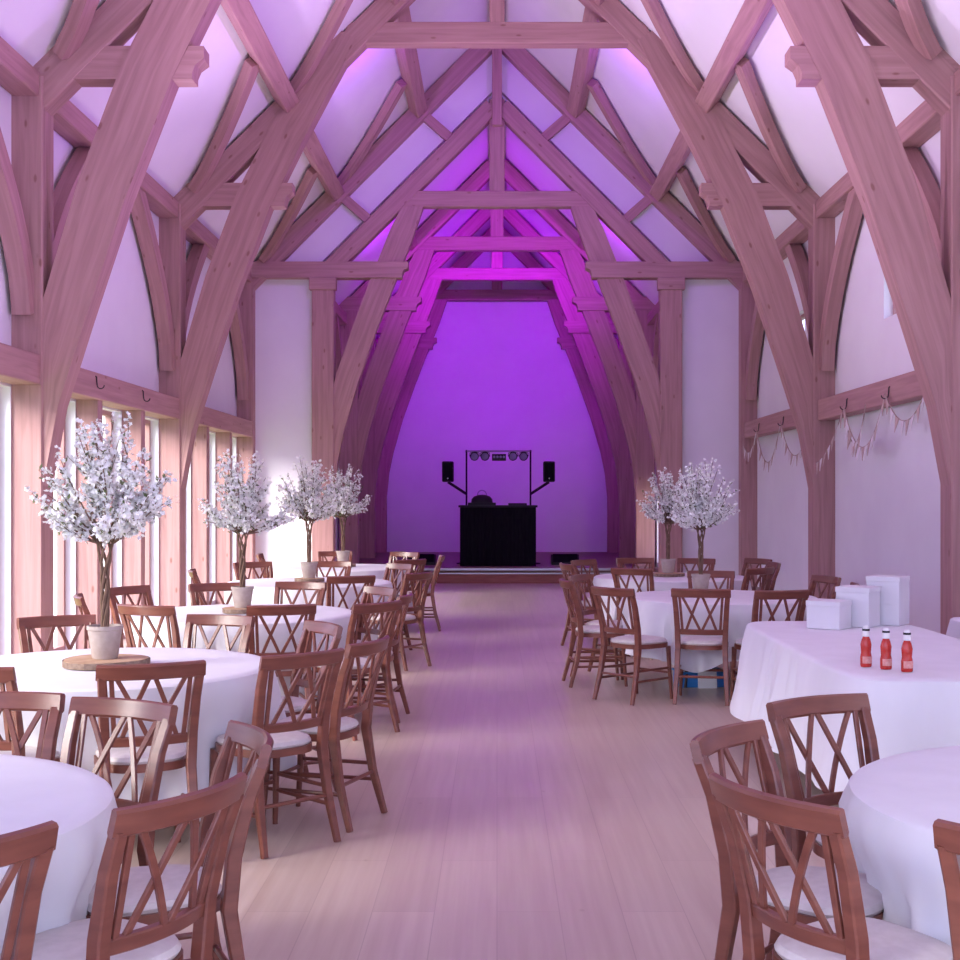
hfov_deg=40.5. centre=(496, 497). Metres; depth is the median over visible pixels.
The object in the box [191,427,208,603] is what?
trim
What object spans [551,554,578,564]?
floor speaker
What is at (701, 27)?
ceiling
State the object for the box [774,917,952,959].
seat cushion
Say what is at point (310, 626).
chair
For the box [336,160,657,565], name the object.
roof truss
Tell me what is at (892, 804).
tablecloth
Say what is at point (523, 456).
lamp
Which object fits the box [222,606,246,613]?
log slice
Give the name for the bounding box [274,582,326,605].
chair
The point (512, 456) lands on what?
lamp
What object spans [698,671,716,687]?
crate
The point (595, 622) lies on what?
seat cushion
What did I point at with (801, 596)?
chair
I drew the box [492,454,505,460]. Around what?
light
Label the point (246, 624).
chair
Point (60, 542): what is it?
window
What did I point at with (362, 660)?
seat cushion
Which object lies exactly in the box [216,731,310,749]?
seat cushion
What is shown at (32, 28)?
ceiling
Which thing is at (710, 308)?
wall
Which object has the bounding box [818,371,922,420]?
hook rail
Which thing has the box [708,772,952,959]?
chair
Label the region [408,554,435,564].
floor speaker
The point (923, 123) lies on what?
wall plate
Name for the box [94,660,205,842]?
chair
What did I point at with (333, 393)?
roof truss
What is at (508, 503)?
laptop
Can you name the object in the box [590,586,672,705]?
chair
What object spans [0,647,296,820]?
tablecloth
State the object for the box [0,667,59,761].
chair
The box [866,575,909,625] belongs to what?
display box
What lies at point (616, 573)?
chair
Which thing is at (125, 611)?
chair
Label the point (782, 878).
seat cushion
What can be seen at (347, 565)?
chair
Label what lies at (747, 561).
chair
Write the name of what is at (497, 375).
wall
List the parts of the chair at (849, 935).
leg, seat frame, rail, rail, leg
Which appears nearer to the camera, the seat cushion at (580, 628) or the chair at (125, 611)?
the chair at (125, 611)
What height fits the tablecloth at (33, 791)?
0.667 m
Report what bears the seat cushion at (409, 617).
on the chair at (410, 619)
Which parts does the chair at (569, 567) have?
rail, leg, leg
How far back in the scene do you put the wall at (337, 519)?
24.94 m
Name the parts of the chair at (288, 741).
leg, leg, seat frame, leg, rail, rail, leg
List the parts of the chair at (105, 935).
leg, rail, rail, seat frame, leg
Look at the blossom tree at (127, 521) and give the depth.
6.44 m
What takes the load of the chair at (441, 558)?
on the floor
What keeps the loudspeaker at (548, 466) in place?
attached to the lighting stand
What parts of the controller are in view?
lid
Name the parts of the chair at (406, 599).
leg, rail, leg, rail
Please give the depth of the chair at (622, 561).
15.05 m
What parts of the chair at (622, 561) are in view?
rail, leg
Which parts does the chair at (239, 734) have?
seat frame, leg, leg, rail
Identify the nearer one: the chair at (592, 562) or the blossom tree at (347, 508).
the chair at (592, 562)
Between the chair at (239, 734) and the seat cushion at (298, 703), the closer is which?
the chair at (239, 734)
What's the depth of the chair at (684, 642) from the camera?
10.00 m
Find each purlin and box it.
[221,0,344,200]
[389,0,426,117]
[395,218,426,275]
[567,0,604,117]
[567,218,598,275]
[649,0,772,200]
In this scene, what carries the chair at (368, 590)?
on the floor
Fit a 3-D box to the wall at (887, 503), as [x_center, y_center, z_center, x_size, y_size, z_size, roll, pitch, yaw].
[4.365,-1.060,9.850,0.250,5.300,22.900,0,0,0]
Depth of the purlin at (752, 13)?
14.96 m
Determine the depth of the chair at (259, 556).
15.99 m
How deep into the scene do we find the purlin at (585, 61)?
19.22 m
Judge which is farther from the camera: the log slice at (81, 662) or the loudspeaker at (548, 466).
the loudspeaker at (548, 466)
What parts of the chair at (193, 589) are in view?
leg, rail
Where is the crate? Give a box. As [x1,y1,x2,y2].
[672,667,723,687]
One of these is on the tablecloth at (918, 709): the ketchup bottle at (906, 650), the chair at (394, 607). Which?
the ketchup bottle at (906, 650)
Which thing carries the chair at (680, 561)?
on the floor
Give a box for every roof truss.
[0,0,959,653]
[131,0,862,606]
[230,49,763,585]
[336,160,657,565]
[359,209,634,557]
[376,228,617,552]
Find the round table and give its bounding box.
[684,671,687,687]
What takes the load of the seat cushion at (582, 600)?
on the chair at (569, 567)
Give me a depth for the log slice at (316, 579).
12.90 m
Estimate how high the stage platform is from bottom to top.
0.285 m
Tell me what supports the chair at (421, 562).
on the floor
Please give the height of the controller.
0.301 m
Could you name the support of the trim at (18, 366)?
attached to the wall at (122, 345)
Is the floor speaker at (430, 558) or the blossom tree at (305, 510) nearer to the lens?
the blossom tree at (305, 510)
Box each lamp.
[469,452,479,460]
[480,452,489,460]
[508,452,517,460]
[518,452,528,460]
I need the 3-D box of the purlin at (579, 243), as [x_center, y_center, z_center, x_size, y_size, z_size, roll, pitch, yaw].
[1.651,-4.861,26.505,0.255,0.255,10.090,0,0,0]
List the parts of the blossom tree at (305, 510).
pot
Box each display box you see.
[806,598,851,629]
[835,585,880,627]
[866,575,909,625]
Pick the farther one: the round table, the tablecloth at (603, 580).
the tablecloth at (603, 580)
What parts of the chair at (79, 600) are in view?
rail, leg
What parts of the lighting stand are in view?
speaker arm, speaker arm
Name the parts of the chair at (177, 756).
leg, seat frame, rail, rail, leg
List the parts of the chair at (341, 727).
leg, leg, seat frame, leg, rail, rail, leg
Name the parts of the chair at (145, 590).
leg, rail, leg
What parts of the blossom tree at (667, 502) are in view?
pot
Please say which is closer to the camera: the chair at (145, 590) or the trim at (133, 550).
the chair at (145, 590)
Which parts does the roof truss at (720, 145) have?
post, king post, post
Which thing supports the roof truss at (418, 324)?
on the floor
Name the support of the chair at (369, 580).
on the floor
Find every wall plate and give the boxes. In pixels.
[0,36,250,281]
[336,302,346,324]
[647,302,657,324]
[743,68,959,281]
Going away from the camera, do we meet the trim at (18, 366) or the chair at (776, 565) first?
the trim at (18, 366)
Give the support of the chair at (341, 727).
on the floor
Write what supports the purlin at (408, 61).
attached to the ceiling at (32, 28)
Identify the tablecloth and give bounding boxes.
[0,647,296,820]
[0,754,116,953]
[123,604,356,698]
[224,577,395,639]
[273,564,413,613]
[593,572,751,619]
[618,590,817,672]
[730,621,959,791]
[839,746,959,946]
[946,617,959,638]
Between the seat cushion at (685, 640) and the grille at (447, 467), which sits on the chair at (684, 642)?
the seat cushion at (685, 640)
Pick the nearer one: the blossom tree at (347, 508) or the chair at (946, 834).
the chair at (946, 834)
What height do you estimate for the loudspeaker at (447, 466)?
0.410 m
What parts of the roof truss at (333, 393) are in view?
post, post, pendant post, king post, post, post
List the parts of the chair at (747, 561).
leg, rail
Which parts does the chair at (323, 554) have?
rail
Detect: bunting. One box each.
[743,421,801,471]
[815,393,923,471]
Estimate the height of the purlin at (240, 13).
0.301 m
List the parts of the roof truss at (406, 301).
post, king post, post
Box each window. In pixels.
[54,425,64,650]
[103,410,112,623]
[145,419,149,604]
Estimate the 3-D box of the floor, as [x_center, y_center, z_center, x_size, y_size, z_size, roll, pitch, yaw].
[0.000,1.650,15.075,9.200,0.120,33.350,0,0,0]
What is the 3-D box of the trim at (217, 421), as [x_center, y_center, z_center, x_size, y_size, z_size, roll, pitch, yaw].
[-4.110,-1.120,18.875,0.250,0.260,4.550,0,0,0]
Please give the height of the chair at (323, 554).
0.900 m
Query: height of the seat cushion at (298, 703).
0.045 m
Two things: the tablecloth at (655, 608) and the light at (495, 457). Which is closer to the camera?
the tablecloth at (655, 608)
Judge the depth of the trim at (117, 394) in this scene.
13.91 m
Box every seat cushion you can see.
[0,745,59,758]
[0,918,181,959]
[87,864,221,916]
[95,743,185,764]
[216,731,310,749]
[276,714,358,733]
[281,696,310,712]
[317,657,370,668]
[370,614,415,620]
[576,625,620,632]
[582,600,591,605]
[586,620,622,627]
[611,635,666,644]
[681,636,722,645]
[735,638,742,644]
[755,866,883,918]
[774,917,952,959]
[816,834,821,844]
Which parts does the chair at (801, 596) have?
leg, seat frame, leg, rail, leg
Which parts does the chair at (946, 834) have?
rail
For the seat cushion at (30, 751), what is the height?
0.045 m
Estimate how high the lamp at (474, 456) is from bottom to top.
0.189 m
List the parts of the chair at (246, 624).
leg, rail, leg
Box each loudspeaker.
[442,461,453,481]
[543,461,554,481]
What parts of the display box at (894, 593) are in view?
lid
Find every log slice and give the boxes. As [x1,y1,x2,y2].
[62,654,150,669]
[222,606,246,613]
[295,577,324,581]
[653,572,684,576]
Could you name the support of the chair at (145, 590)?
on the floor
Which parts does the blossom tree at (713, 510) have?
pot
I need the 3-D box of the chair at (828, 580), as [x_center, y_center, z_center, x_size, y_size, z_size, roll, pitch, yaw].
[2.719,1.143,11.501,0.557,0.900,0.454,0,0,-18]
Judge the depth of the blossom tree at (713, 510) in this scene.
11.05 m
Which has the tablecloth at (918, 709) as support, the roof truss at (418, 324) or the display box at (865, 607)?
the display box at (865, 607)
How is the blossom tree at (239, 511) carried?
on the log slice at (228, 610)
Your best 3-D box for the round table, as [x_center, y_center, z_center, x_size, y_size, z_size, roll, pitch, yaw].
[1.900,1.217,11.100,1.560,0.749,1.560,0,0,0]
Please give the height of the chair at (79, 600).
0.900 m
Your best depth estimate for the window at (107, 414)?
14.63 m
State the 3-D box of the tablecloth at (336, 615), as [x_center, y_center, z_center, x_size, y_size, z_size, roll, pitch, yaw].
[-1.862,1.168,9.514,1.665,0.661,1.732,0,0,0]
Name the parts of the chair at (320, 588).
leg, rail, leg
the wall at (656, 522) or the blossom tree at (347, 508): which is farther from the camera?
the wall at (656, 522)
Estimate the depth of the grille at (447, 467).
25.75 m
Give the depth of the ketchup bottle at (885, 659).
6.33 m
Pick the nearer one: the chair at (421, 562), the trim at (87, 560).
the trim at (87, 560)
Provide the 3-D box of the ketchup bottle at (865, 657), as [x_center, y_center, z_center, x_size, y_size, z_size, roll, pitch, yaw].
[1.830,0.735,6.446,0.058,0.203,0.047,0,0,-11]
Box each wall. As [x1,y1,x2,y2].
[0,86,236,655]
[255,55,738,578]
[336,466,338,560]
[387,252,606,551]
[655,466,657,566]
[757,131,939,632]
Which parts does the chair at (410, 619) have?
seat frame, leg, rail, rail, leg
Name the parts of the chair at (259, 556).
rail, leg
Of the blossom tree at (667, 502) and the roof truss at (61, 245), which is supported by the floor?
the roof truss at (61, 245)
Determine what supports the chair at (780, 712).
on the floor
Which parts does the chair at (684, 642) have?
leg, leg, rail, rail, seat frame, leg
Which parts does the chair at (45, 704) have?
rail, leg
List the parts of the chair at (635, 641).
leg, rail, rail, leg, seat frame, leg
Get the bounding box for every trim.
[0,343,40,384]
[71,368,178,418]
[76,400,102,648]
[122,410,144,638]
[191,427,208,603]
[198,407,251,436]
[216,432,231,603]
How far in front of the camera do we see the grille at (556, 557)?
25.50 m
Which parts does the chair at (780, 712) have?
leg, rail, rail, seat frame, leg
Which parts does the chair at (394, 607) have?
seat frame, leg, rail, leg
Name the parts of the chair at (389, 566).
leg, rail, leg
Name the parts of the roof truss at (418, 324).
post, king post, post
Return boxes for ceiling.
[0,0,491,338]
[502,0,959,338]
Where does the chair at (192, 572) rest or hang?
on the floor
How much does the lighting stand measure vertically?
2.266 m
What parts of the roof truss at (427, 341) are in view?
post, king post, post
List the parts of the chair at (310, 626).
seat frame, leg, rail, rail, leg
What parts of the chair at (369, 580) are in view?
leg, rail, leg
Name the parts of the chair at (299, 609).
leg, rail, rail, seat frame, leg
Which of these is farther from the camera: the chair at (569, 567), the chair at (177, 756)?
the chair at (569, 567)
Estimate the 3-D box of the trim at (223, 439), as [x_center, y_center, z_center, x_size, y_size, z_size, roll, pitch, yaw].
[-4.130,0.300,19.660,0.220,2.580,0.160,0,0,0]
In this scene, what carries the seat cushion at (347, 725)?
on the chair at (341, 727)
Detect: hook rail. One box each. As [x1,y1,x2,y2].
[744,409,795,437]
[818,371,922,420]
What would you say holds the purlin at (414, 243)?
attached to the roof truss at (418, 324)
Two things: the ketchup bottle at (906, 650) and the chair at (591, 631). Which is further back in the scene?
the chair at (591, 631)
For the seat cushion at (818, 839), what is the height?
0.045 m
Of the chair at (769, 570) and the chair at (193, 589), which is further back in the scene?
the chair at (769, 570)
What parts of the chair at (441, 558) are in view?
leg, leg, rail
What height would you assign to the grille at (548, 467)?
0.350 m
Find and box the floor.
[120,584,838,959]
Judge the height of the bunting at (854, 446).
0.783 m
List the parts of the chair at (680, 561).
leg, rail, leg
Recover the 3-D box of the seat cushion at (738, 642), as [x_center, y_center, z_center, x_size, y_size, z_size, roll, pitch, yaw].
[2.074,1.119,10.090,0.392,0.045,0.402,0,0,-15]
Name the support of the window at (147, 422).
in the wall at (122, 345)
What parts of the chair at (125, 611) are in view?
leg, rail, leg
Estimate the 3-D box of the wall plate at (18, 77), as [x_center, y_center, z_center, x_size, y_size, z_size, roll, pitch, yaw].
[-4.120,-3.620,9.860,0.240,0.220,22.920,0,0,0]
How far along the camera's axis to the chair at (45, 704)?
4.62 m
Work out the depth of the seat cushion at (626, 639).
10.17 m
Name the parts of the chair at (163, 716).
leg, rail, rail, leg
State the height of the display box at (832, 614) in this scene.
0.178 m
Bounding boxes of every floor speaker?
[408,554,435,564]
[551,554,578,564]
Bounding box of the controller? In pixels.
[468,490,495,504]
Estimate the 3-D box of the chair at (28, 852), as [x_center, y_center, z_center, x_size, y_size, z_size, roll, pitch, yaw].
[-1.266,1.143,2.789,0.557,0.900,0.454,0,0,44]
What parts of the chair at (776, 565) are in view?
rail, leg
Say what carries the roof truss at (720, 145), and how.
on the floor
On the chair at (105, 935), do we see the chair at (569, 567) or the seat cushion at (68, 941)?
the seat cushion at (68, 941)
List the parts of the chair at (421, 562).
leg, rail, leg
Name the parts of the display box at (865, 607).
lid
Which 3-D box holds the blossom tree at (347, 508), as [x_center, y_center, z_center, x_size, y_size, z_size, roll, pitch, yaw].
[-1.877,0.192,15.770,0.726,1.218,0.669,0,0,-13]
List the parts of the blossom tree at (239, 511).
pot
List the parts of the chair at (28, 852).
rail, leg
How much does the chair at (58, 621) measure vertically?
0.900 m
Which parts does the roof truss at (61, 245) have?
post, post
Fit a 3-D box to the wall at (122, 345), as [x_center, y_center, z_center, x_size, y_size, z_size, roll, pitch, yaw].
[-4.365,-1.060,9.850,0.250,5.300,22.900,0,0,0]
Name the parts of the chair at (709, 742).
leg, rail, rail, leg, seat frame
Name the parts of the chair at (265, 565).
leg, rail, leg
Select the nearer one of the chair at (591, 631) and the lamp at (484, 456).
the chair at (591, 631)
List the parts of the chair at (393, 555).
rail, leg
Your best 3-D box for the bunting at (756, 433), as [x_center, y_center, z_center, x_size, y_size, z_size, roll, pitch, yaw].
[3.957,-0.724,18.900,0.035,0.700,4.206,0,0,0]
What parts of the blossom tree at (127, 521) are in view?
pot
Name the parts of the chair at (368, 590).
leg, rail, rail, leg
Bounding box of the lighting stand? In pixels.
[448,450,548,563]
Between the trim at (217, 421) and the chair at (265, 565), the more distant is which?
the trim at (217, 421)
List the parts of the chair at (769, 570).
leg, rail, leg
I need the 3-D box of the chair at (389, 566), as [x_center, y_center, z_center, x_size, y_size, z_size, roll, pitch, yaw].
[-1.192,1.143,13.596,0.557,0.900,0.454,0,0,-41]
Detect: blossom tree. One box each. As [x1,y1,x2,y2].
[24,411,177,659]
[197,449,296,607]
[274,455,340,577]
[317,464,371,560]
[636,467,694,572]
[667,457,739,588]
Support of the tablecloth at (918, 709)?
on the trestle table
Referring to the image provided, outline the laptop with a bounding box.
[508,503,526,504]
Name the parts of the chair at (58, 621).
leg, rail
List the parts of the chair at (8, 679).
rail, rail, leg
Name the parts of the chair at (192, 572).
rail, leg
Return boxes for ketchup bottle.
[860,626,871,666]
[880,627,891,669]
[901,629,912,671]
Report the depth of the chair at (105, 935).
3.09 m
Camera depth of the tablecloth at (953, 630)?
8.93 m
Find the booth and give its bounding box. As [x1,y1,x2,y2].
[458,505,537,565]
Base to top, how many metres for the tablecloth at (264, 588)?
0.661 m
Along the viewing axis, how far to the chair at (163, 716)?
4.44 m
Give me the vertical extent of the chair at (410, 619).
0.900 m
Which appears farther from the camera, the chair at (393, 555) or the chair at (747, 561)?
the chair at (393, 555)
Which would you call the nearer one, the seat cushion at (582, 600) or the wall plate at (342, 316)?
the seat cushion at (582, 600)
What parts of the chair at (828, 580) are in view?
leg, rail, leg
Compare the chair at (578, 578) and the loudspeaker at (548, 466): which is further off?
the loudspeaker at (548, 466)
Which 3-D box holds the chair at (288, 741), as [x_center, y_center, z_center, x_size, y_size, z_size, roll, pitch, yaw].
[-1.030,1.143,6.025,0.454,0.900,0.557,0,0,-44]
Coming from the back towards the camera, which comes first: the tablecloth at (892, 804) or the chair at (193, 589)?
the chair at (193, 589)
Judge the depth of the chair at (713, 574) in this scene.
12.38 m
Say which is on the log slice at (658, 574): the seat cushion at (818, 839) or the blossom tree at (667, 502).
the blossom tree at (667, 502)
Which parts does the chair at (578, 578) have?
leg, rail, rail, leg, leg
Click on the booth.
(490, 535)
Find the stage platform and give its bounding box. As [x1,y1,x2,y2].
[359,552,657,583]
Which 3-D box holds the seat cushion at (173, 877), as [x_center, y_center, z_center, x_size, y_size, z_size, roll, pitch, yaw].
[-1.004,1.119,3.748,0.402,0.045,0.392,0,0,-24]
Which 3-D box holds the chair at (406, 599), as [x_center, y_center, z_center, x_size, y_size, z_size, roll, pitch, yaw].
[-0.888,1.143,9.405,0.557,0.900,0.454,0,0,6]
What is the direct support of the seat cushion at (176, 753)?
on the chair at (177, 756)
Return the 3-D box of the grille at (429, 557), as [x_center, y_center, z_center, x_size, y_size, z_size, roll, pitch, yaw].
[-1.477,1.175,25.492,0.480,0.150,0.215,0,0,0]
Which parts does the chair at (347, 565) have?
rail, leg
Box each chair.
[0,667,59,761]
[0,691,65,760]
[0,772,247,959]
[0,820,58,959]
[16,614,96,652]
[60,697,177,865]
[73,593,89,642]
[86,720,273,959]
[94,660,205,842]
[110,585,153,647]
[117,604,180,647]
[183,614,254,652]
[188,568,204,604]
[188,582,239,605]
[209,648,344,858]
[233,561,273,580]
[246,604,316,699]
[256,553,268,577]
[264,635,389,832]
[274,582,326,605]
[281,620,342,791]
[311,600,401,740]
[316,561,351,576]
[318,551,352,561]
[326,575,375,640]
[335,592,412,722]
[352,586,396,693]
[370,571,432,670]
[383,563,413,649]
[388,552,419,620]
[390,559,425,622]
[407,555,444,630]
[559,562,592,645]
[559,578,627,687]
[568,574,632,679]
[570,559,609,643]
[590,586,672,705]
[611,568,654,659]
[616,558,654,571]
[671,588,730,705]
[677,558,715,571]
[687,570,734,669]
[689,719,883,959]
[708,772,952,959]
[730,589,809,699]
[741,558,771,589]
[741,567,774,590]
[760,561,780,589]
[766,693,879,862]
[808,575,840,598]
[933,819,959,959]
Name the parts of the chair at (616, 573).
leg, rail, leg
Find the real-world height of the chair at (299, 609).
0.900 m
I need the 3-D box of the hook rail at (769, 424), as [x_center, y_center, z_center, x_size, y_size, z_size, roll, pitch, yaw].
[4.063,-1.100,18.875,0.273,0.260,4.510,0,0,0]
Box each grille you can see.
[409,554,433,561]
[443,463,452,479]
[544,463,553,479]
[553,554,577,561]
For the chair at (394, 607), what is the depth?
8.72 m
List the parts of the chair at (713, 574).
leg, rail, leg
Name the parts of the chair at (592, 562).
leg, rail, leg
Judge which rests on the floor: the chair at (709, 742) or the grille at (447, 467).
the chair at (709, 742)
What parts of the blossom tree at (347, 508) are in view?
pot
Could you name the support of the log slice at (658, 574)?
on the tablecloth at (603, 580)
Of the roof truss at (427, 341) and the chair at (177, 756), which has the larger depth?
the roof truss at (427, 341)
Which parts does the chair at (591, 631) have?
rail, leg, rail, leg, seat frame, leg, leg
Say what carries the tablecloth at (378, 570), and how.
on the round table
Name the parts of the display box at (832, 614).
lid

